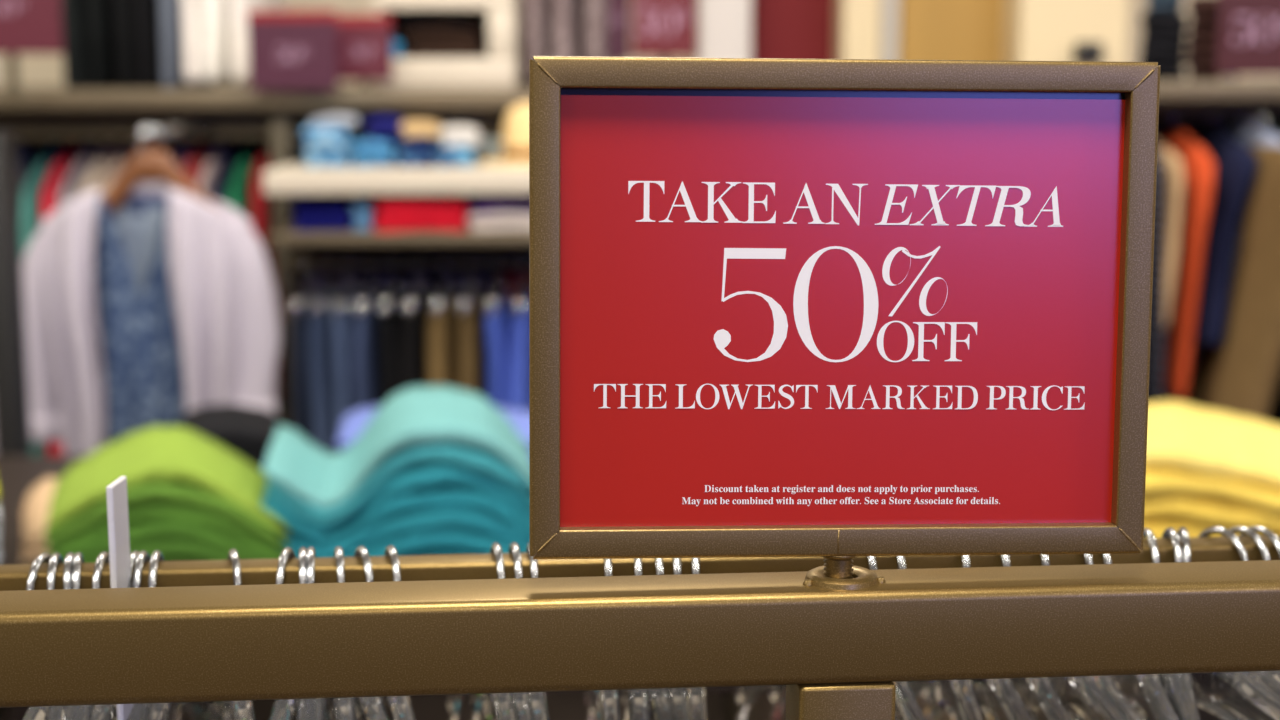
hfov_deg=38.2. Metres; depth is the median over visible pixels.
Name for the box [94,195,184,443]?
blouse
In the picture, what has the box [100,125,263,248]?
wooden hanger
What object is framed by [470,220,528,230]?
sweater
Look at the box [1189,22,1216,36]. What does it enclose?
sweater
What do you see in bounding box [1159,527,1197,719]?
clothes hanger
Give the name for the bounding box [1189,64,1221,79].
sweater
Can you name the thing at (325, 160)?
sweater
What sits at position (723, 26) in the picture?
trim
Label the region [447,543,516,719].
clothes hanger
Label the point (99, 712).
clothes hanger
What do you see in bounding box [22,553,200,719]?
clothes hanger
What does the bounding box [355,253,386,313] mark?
hanger
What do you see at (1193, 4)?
sweater
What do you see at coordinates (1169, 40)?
sweater
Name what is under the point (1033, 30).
trim
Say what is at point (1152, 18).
sweater
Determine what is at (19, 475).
display table
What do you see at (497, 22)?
open cubby
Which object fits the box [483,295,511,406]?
trousers
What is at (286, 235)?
shelf
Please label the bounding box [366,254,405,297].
shirt
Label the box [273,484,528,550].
shirt
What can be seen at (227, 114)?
fixture
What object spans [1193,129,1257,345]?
hanging shirt
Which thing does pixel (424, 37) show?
sweater
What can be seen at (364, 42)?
sale sign
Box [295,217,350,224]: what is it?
sweater
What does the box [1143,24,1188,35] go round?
sweater
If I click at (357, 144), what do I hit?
sweater
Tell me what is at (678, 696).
clothes hanger
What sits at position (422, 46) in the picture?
sweater
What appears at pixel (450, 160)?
sweater
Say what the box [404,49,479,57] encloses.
sweater
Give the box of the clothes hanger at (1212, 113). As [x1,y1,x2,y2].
[1204,112,1213,133]
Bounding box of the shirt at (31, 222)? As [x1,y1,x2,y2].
[21,142,64,455]
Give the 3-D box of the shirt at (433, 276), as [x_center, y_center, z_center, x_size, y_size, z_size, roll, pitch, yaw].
[-0.453,-0.013,3.897,0.082,0.424,0.361,0,9,3]
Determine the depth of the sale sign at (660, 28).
3.68 m
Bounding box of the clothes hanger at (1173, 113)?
[1166,112,1174,134]
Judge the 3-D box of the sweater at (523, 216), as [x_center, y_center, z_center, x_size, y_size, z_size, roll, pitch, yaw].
[-0.256,-0.280,3.500,0.136,0.024,0.322,-1,9,-4]
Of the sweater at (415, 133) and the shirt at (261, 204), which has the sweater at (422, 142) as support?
the sweater at (415, 133)
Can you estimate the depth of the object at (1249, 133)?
3.03 m
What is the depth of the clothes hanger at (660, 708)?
0.68 m
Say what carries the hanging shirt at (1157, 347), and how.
hanging from the clothes hanger
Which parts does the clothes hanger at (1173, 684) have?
hanger arm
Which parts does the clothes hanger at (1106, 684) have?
hanger arm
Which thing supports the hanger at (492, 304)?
hanging from the fixture at (227, 114)
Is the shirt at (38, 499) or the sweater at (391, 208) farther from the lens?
the sweater at (391, 208)
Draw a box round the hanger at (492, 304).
[486,253,507,312]
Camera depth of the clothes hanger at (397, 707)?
0.68 m
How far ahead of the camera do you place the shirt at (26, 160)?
3.74 m
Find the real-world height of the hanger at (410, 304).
0.122 m
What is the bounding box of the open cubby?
[373,0,528,87]
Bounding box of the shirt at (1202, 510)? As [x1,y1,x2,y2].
[1144,495,1279,532]
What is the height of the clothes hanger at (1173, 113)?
0.152 m
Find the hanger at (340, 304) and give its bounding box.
[333,253,366,313]
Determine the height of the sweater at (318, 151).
0.023 m
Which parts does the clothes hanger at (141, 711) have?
hanger arm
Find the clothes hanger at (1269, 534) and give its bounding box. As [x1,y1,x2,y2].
[984,525,1279,716]
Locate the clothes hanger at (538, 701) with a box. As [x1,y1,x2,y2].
[526,543,549,719]
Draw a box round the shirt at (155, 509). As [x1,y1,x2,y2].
[46,500,282,555]
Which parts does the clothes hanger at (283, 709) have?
hanger arm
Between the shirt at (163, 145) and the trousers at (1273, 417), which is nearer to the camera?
the trousers at (1273, 417)
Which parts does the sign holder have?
threaded stem, panel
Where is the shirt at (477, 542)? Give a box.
[348,529,525,556]
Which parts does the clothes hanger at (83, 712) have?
hanger arm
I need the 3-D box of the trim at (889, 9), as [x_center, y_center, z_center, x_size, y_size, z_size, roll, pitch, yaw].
[0.578,-0.774,4.409,0.044,3.100,0.250,0,9,0]
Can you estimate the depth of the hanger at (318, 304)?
3.51 m
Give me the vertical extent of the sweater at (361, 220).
0.019 m
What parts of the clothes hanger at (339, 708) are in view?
hanger arm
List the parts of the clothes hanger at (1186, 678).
hanger arm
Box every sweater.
[293,138,306,145]
[293,195,349,211]
[294,223,350,231]
[295,211,350,218]
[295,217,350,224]
[302,126,347,138]
[304,156,347,167]
[305,137,347,148]
[305,146,348,157]
[310,113,357,126]
[349,138,392,150]
[352,195,370,212]
[353,150,392,159]
[353,156,393,167]
[354,218,370,230]
[355,211,370,217]
[355,212,370,224]
[365,114,402,128]
[369,127,402,139]
[373,194,466,206]
[373,223,466,231]
[374,217,466,226]
[375,211,466,219]
[376,205,466,213]
[392,40,400,49]
[392,49,401,57]
[395,136,433,149]
[396,11,472,22]
[397,157,433,167]
[398,147,433,158]
[400,19,472,29]
[401,120,439,130]
[402,25,479,36]
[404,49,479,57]
[404,130,439,138]
[405,42,478,51]
[406,34,478,43]
[434,143,472,158]
[437,156,472,166]
[440,124,478,138]
[443,136,478,147]
[467,205,528,222]
[469,194,528,205]
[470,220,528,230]
[472,205,528,213]
[479,138,502,149]
[482,148,501,159]
[1139,56,1185,68]
[1140,45,1186,57]
[1141,12,1187,26]
[1141,35,1187,46]
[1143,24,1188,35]
[1147,1,1181,12]
[1148,0,1182,2]
[1160,67,1185,79]
[1185,50,1215,65]
[1187,36,1216,50]
[1189,0,1217,14]
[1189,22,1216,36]
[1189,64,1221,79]
[1191,8,1217,23]
[1223,75,1237,77]
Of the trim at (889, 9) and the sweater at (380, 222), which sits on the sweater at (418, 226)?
the sweater at (380, 222)
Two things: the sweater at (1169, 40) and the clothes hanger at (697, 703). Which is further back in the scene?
the sweater at (1169, 40)
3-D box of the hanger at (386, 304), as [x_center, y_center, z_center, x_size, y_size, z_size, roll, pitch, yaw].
[-0.469,-0.144,3.540,0.022,0.122,0.341,0,9,0]
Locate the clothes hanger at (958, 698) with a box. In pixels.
[920,555,983,719]
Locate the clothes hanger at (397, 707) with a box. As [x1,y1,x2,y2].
[382,545,415,719]
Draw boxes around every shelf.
[263,145,528,194]
[267,194,528,244]
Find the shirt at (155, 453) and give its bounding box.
[45,425,288,536]
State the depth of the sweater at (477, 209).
3.36 m
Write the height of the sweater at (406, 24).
0.020 m
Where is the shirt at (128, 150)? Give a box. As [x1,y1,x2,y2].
[99,142,137,194]
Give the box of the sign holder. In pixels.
[529,56,1160,578]
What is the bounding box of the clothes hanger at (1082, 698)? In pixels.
[907,554,1124,719]
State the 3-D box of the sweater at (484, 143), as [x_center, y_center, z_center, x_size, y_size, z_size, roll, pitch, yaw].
[-0.291,-0.435,3.683,0.056,0.031,0.215,-1,9,-4]
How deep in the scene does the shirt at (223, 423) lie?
2.46 m
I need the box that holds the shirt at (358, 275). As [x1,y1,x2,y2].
[333,254,373,295]
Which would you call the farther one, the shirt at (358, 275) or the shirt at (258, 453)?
the shirt at (358, 275)
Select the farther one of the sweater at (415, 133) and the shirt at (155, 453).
the sweater at (415, 133)
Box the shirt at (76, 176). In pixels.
[60,142,100,206]
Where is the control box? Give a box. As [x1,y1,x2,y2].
[1074,42,1102,61]
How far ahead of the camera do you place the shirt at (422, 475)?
1.93 m
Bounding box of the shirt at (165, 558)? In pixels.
[164,557,200,560]
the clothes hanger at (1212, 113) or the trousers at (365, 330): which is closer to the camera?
the clothes hanger at (1212, 113)
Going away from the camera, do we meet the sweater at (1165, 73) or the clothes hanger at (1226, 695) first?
the clothes hanger at (1226, 695)
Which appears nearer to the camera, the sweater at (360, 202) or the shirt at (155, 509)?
the shirt at (155, 509)
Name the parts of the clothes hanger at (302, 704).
hanger arm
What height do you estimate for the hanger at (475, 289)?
0.122 m
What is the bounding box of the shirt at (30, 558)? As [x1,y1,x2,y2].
[21,507,50,561]
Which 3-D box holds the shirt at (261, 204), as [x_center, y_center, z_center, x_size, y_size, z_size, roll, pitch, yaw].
[-0.744,-0.200,3.798,0.055,0.493,0.468,0,9,0]
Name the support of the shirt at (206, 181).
hanging from the clothes hanger
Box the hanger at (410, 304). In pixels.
[404,253,431,313]
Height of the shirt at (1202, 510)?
0.052 m
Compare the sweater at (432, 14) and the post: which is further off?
the sweater at (432, 14)
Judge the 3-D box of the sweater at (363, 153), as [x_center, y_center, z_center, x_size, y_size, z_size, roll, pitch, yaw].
[-0.505,-0.395,3.502,0.072,0.023,0.303,-1,9,-8]
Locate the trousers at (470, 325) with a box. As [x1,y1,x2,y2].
[456,294,485,395]
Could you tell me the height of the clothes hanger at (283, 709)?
0.146 m
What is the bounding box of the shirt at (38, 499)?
[25,476,58,549]
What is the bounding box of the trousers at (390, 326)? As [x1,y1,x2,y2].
[379,295,408,405]
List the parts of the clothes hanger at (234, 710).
hanger arm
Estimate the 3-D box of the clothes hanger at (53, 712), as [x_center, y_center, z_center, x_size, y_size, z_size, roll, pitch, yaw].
[-0.214,0.143,0.689,0.008,0.146,0.410,-2,9,-9]
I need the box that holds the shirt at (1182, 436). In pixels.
[1146,401,1279,489]
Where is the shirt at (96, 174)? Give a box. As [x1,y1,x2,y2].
[78,142,120,195]
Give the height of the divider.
0.121 m
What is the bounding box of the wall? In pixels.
[0,0,1279,86]
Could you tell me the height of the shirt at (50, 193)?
0.815 m
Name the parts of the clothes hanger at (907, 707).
hanger arm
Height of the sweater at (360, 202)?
0.017 m
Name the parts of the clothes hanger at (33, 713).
hanger arm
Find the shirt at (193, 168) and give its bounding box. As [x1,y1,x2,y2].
[182,142,211,186]
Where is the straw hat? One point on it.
(515, 149)
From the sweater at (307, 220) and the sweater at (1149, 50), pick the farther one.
the sweater at (307, 220)
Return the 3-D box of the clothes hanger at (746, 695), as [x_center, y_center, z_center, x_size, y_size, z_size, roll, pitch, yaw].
[0.085,0.139,0.712,0.008,0.146,0.410,-2,9,-10]
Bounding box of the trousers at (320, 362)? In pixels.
[309,295,342,452]
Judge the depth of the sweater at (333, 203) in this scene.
3.44 m
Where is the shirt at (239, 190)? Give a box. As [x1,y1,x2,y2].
[227,142,278,417]
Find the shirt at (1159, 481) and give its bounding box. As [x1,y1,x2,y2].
[1145,468,1279,513]
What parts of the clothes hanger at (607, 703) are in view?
hanger arm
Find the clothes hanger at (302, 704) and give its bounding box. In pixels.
[297,547,308,719]
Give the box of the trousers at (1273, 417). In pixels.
[1266,372,1279,424]
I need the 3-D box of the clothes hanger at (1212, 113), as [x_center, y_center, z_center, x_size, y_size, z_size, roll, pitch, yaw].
[0.971,-0.358,3.163,0.012,0.152,0.406,0,9,0]
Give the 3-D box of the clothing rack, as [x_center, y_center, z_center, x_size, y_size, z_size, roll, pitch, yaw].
[0.046,0.713,0.695,1.431,1.310,0.550,-1,9,-5]
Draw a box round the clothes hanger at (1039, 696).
[913,554,1071,719]
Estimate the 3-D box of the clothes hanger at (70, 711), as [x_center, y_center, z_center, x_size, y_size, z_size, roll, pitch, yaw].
[-0.209,0.143,0.689,0.008,0.146,0.410,-2,9,-12]
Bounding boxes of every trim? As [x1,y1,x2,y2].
[696,0,750,57]
[834,0,879,58]
[879,0,898,59]
[898,0,1003,60]
[1002,0,1128,61]
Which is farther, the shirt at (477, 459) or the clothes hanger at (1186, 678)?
the shirt at (477, 459)
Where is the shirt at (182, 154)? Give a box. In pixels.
[172,142,192,170]
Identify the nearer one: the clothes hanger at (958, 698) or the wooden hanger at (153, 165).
the clothes hanger at (958, 698)
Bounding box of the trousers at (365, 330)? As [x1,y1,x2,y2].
[351,295,384,410]
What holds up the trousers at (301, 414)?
hanging from the hanger at (318, 289)
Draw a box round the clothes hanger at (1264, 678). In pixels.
[1221,526,1279,697]
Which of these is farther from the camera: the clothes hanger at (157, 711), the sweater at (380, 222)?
the sweater at (380, 222)
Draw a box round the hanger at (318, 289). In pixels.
[289,253,326,322]
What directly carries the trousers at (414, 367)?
hanging from the hanger at (410, 304)
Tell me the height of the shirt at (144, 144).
0.815 m
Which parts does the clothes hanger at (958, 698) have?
hanger arm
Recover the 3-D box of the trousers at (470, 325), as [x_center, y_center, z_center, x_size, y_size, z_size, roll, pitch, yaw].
[-0.323,0.082,3.567,0.060,0.391,0.312,0,9,0]
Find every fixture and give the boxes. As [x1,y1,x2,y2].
[0,85,754,719]
[1158,79,1279,719]
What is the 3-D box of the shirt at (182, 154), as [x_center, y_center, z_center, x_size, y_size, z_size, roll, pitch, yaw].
[-0.928,-0.040,3.818,0.050,0.815,0.466,0,9,0]
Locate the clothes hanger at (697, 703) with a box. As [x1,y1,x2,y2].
[686,558,707,719]
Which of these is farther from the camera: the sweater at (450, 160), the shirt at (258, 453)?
the sweater at (450, 160)
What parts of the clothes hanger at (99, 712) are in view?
hanger arm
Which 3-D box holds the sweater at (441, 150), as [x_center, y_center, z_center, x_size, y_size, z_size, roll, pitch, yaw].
[-0.353,-0.398,3.503,0.071,0.025,0.297,-1,9,-6]
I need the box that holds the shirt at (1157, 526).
[1144,518,1279,537]
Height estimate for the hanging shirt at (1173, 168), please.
0.301 m
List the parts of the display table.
leg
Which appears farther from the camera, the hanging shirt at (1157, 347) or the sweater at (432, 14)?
the sweater at (432, 14)
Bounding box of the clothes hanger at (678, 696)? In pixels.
[668,558,689,719]
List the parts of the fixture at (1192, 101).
panel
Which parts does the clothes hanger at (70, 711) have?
hanger arm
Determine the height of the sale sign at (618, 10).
0.213 m
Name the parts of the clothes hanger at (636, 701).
hanger arm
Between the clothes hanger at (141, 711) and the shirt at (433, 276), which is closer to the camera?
the clothes hanger at (141, 711)
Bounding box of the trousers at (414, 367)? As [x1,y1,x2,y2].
[401,295,431,390]
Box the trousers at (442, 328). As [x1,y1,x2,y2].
[427,295,458,387]
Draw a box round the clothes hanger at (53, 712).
[45,552,64,719]
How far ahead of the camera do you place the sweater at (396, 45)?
3.59 m
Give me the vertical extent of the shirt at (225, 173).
0.815 m
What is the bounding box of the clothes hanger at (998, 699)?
[972,555,1031,719]
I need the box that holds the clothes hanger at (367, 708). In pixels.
[331,546,388,719]
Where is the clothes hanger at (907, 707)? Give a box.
[771,556,926,719]
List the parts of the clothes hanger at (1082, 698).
hanger arm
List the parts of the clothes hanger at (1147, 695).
hanger arm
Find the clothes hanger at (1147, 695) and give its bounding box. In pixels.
[1110,528,1178,719]
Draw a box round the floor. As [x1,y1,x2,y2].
[2,691,986,719]
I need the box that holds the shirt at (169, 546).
[84,537,248,562]
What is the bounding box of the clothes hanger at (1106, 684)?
[922,554,1140,719]
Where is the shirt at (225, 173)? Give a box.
[211,142,243,203]
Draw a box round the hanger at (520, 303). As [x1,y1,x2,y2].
[514,253,528,312]
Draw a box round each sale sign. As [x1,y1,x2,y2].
[0,0,62,101]
[247,11,337,89]
[336,15,392,88]
[607,0,629,56]
[632,0,696,56]
[1215,0,1279,74]
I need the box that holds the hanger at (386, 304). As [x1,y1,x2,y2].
[380,253,408,313]
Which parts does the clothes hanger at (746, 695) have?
hanger arm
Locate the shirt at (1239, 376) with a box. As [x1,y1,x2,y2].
[1184,144,1279,420]
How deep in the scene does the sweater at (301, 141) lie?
3.59 m
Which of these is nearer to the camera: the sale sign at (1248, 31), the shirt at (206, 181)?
the sale sign at (1248, 31)
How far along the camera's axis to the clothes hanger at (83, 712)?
0.67 m
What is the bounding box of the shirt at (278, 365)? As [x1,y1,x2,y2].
[272,225,280,400]
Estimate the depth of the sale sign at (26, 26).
3.35 m
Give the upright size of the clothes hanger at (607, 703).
0.146 m
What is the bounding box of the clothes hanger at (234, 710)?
[201,549,255,719]
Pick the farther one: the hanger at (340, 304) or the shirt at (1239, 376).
the hanger at (340, 304)
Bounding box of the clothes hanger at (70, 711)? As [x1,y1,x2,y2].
[63,552,75,719]
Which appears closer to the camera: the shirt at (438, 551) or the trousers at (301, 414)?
the shirt at (438, 551)
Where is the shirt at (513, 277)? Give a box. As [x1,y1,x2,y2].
[493,254,528,308]
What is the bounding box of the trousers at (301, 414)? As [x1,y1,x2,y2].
[291,295,323,442]
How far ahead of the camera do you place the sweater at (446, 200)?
3.34 m
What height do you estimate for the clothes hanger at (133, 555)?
0.146 m
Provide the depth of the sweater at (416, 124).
3.40 m
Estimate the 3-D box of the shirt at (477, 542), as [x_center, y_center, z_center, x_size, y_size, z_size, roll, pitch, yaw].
[-0.264,0.183,2.047,0.317,0.050,0.256,0,9,0]
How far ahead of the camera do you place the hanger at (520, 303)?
3.50 m
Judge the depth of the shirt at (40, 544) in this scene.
2.11 m
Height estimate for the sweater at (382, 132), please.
0.026 m
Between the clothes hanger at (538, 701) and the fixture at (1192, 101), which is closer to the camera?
the clothes hanger at (538, 701)
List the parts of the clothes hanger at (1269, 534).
hanger arm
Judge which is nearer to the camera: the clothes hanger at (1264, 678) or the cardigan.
the clothes hanger at (1264, 678)
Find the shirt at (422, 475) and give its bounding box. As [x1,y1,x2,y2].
[262,463,528,536]
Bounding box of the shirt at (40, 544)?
[24,503,48,555]
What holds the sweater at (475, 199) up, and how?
on the sweater at (477, 209)
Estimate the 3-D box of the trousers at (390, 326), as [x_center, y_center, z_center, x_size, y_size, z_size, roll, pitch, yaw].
[-0.467,0.082,3.567,0.055,0.391,0.311,0,9,0]
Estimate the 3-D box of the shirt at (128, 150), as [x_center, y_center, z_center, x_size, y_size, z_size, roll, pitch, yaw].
[-1.036,-0.041,3.821,0.050,0.815,0.468,0,9,0]
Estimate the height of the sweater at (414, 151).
0.021 m
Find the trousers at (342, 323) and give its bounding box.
[331,295,363,452]
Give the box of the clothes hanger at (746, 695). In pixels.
[736,556,897,719]
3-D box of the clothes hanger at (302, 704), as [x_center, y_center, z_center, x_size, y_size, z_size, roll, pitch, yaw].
[-0.125,0.142,0.696,0.008,0.146,0.410,-2,9,-9]
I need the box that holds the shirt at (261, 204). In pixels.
[251,142,271,273]
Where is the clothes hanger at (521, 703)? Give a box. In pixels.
[469,542,532,719]
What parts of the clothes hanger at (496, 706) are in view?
hanger arm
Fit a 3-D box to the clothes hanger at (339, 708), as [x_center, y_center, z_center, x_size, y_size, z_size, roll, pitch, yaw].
[-0.111,0.142,0.697,0.008,0.146,0.410,-2,9,-12]
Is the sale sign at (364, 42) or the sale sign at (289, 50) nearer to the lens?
the sale sign at (289, 50)
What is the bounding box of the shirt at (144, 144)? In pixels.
[141,142,149,147]
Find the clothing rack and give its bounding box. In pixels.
[0,535,1279,719]
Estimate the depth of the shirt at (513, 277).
3.74 m
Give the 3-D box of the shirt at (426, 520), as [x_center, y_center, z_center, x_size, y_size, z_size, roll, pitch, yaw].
[-0.263,0.167,2.051,0.316,0.061,0.256,0,9,0]
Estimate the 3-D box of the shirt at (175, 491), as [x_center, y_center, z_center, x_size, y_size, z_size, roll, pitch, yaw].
[-0.520,0.145,2.020,0.310,0.073,0.235,0,9,0]
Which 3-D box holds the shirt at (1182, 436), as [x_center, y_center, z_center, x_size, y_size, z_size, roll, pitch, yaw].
[0.635,0.097,2.041,0.340,0.062,0.278,0,9,0]
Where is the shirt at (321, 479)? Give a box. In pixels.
[262,385,528,510]
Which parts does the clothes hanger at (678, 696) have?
hanger arm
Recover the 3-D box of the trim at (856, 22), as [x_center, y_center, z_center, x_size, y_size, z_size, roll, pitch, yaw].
[0.507,-0.770,4.384,0.085,3.100,0.300,0,9,0]
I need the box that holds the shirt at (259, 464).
[241,456,263,470]
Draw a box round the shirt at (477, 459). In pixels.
[266,443,528,523]
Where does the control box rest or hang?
attached to the wall
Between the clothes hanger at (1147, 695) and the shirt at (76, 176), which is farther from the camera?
the shirt at (76, 176)
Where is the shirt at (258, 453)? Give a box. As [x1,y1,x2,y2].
[219,442,268,461]
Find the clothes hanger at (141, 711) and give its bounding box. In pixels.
[132,550,225,719]
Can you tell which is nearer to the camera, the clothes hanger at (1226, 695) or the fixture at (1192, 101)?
the clothes hanger at (1226, 695)
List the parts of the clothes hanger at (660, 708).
hanger arm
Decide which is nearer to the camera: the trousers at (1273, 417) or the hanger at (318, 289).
the trousers at (1273, 417)
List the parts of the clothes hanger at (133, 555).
hanger arm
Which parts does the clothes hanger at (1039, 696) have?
hanger arm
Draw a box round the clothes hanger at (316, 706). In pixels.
[307,547,325,719]
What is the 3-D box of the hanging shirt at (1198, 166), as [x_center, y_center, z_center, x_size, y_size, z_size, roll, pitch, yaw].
[0.882,-0.178,3.143,0.077,0.424,0.446,0,9,0]
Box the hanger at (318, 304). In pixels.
[310,253,345,322]
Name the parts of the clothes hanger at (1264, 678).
hanger arm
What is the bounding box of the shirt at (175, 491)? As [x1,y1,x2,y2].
[44,481,287,547]
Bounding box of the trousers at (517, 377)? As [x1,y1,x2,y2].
[506,295,528,409]
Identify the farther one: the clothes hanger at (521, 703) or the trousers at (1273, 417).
the trousers at (1273, 417)
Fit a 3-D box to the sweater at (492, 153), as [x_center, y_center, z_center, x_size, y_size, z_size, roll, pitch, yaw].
[-0.288,-0.412,3.686,0.050,0.030,0.216,-1,9,-4]
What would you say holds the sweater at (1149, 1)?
on the sweater at (1160, 6)
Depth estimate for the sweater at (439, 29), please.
3.60 m
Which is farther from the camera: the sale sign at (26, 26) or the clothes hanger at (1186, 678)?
the sale sign at (26, 26)
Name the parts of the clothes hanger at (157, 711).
hanger arm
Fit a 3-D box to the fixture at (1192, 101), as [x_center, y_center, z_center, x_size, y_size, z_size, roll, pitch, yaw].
[1.014,0.222,3.375,0.477,1.450,0.600,0,9,0]
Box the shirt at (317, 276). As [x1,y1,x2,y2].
[304,254,340,295]
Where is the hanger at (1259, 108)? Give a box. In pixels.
[1254,107,1264,124]
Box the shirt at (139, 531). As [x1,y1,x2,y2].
[51,519,279,560]
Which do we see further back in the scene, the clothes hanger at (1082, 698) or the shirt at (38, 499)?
the shirt at (38, 499)
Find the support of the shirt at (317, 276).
hanging from the clothes hanger
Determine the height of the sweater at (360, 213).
0.018 m
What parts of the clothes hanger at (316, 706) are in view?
hanger arm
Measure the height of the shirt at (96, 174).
0.815 m
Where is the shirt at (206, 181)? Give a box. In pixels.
[196,142,227,197]
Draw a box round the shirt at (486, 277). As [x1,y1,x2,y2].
[472,254,496,302]
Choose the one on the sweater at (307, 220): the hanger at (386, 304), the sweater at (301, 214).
the sweater at (301, 214)
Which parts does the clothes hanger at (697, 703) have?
hanger arm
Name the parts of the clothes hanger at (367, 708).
hanger arm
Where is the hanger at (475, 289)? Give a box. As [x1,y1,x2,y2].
[459,253,481,317]
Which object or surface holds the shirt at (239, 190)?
hanging from the clothes hanger
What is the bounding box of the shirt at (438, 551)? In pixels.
[409,549,476,554]
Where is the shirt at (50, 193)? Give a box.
[41,142,83,455]
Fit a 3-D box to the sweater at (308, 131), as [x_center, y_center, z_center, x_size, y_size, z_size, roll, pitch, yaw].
[-0.595,-0.433,3.498,0.082,0.026,0.305,-2,9,-9]
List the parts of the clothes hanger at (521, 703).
hanger arm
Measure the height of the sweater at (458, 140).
0.023 m
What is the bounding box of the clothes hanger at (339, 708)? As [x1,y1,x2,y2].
[325,546,356,719]
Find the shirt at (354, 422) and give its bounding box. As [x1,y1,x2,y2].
[336,405,528,447]
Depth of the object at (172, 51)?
3.70 m
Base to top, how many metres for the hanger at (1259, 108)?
0.122 m
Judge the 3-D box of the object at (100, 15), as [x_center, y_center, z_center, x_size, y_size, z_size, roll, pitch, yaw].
[-1.085,-0.842,3.871,0.070,0.552,0.440,0,9,0]
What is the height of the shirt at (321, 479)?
0.096 m
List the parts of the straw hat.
crown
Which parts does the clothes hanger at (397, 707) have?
hanger arm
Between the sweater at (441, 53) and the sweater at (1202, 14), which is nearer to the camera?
the sweater at (1202, 14)
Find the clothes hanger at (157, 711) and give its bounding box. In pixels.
[147,550,218,719]
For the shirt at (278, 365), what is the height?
0.493 m
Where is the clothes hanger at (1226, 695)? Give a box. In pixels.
[926,526,1279,719]
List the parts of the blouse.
panel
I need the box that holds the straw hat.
[476,103,528,165]
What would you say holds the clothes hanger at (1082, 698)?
hanging from the clothing rack
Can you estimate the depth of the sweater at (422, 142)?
3.36 m
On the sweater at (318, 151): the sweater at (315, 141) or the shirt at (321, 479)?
the sweater at (315, 141)
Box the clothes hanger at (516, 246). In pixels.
[515,244,517,254]
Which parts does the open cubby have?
panel, panel, panel, panel, panel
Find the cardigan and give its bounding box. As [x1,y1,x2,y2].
[22,182,279,455]
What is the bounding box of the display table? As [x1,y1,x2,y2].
[0,456,772,719]
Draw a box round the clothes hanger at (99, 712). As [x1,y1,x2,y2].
[90,551,203,719]
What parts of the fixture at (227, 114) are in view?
faceout arm, panel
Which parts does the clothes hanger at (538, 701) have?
hanger arm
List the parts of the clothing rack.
hang rail, post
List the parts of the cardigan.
panel, panel, panel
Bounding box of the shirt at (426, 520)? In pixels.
[271,507,528,557]
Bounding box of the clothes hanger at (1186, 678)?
[1177,527,1199,719]
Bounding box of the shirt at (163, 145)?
[155,142,173,156]
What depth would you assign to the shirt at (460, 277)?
3.75 m
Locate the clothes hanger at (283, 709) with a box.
[269,547,330,719]
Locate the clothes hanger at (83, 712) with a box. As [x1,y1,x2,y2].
[72,552,92,719]
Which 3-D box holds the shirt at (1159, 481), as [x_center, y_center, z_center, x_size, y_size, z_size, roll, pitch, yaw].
[0.629,0.120,2.031,0.242,0.052,0.353,3,9,17]
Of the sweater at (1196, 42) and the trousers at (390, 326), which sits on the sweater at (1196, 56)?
the sweater at (1196, 42)
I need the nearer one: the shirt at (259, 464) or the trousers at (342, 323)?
the shirt at (259, 464)
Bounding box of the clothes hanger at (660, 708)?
[619,558,673,719]
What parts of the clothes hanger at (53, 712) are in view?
hanger arm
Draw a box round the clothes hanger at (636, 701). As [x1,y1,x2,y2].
[623,558,649,719]
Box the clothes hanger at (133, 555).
[127,551,192,719]
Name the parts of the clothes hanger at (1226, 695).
hanger arm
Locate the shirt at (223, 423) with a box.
[182,404,281,447]
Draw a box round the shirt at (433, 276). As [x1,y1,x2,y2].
[401,254,441,300]
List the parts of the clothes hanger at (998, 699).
hanger arm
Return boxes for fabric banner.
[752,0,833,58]
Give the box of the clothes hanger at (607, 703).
[586,559,620,719]
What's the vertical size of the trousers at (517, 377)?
0.391 m
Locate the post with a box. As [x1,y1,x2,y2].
[0,131,31,455]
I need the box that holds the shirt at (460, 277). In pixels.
[439,268,473,299]
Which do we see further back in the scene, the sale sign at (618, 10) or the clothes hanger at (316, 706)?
the sale sign at (618, 10)
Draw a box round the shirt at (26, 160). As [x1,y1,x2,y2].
[15,141,39,261]
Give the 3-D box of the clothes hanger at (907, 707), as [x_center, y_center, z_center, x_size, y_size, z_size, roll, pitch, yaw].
[0.096,0.139,0.713,0.008,0.146,0.410,-1,9,-8]
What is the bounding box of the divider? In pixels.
[106,476,133,719]
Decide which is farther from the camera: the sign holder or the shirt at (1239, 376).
the shirt at (1239, 376)
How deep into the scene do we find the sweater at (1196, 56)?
3.08 m
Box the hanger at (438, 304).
[432,253,456,313]
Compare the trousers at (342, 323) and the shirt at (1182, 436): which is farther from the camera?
the trousers at (342, 323)
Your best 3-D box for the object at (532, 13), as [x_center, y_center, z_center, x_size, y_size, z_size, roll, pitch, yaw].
[-0.219,-0.850,3.864,0.078,0.538,0.435,0,9,0]
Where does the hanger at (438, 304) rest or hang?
hanging from the fixture at (227, 114)

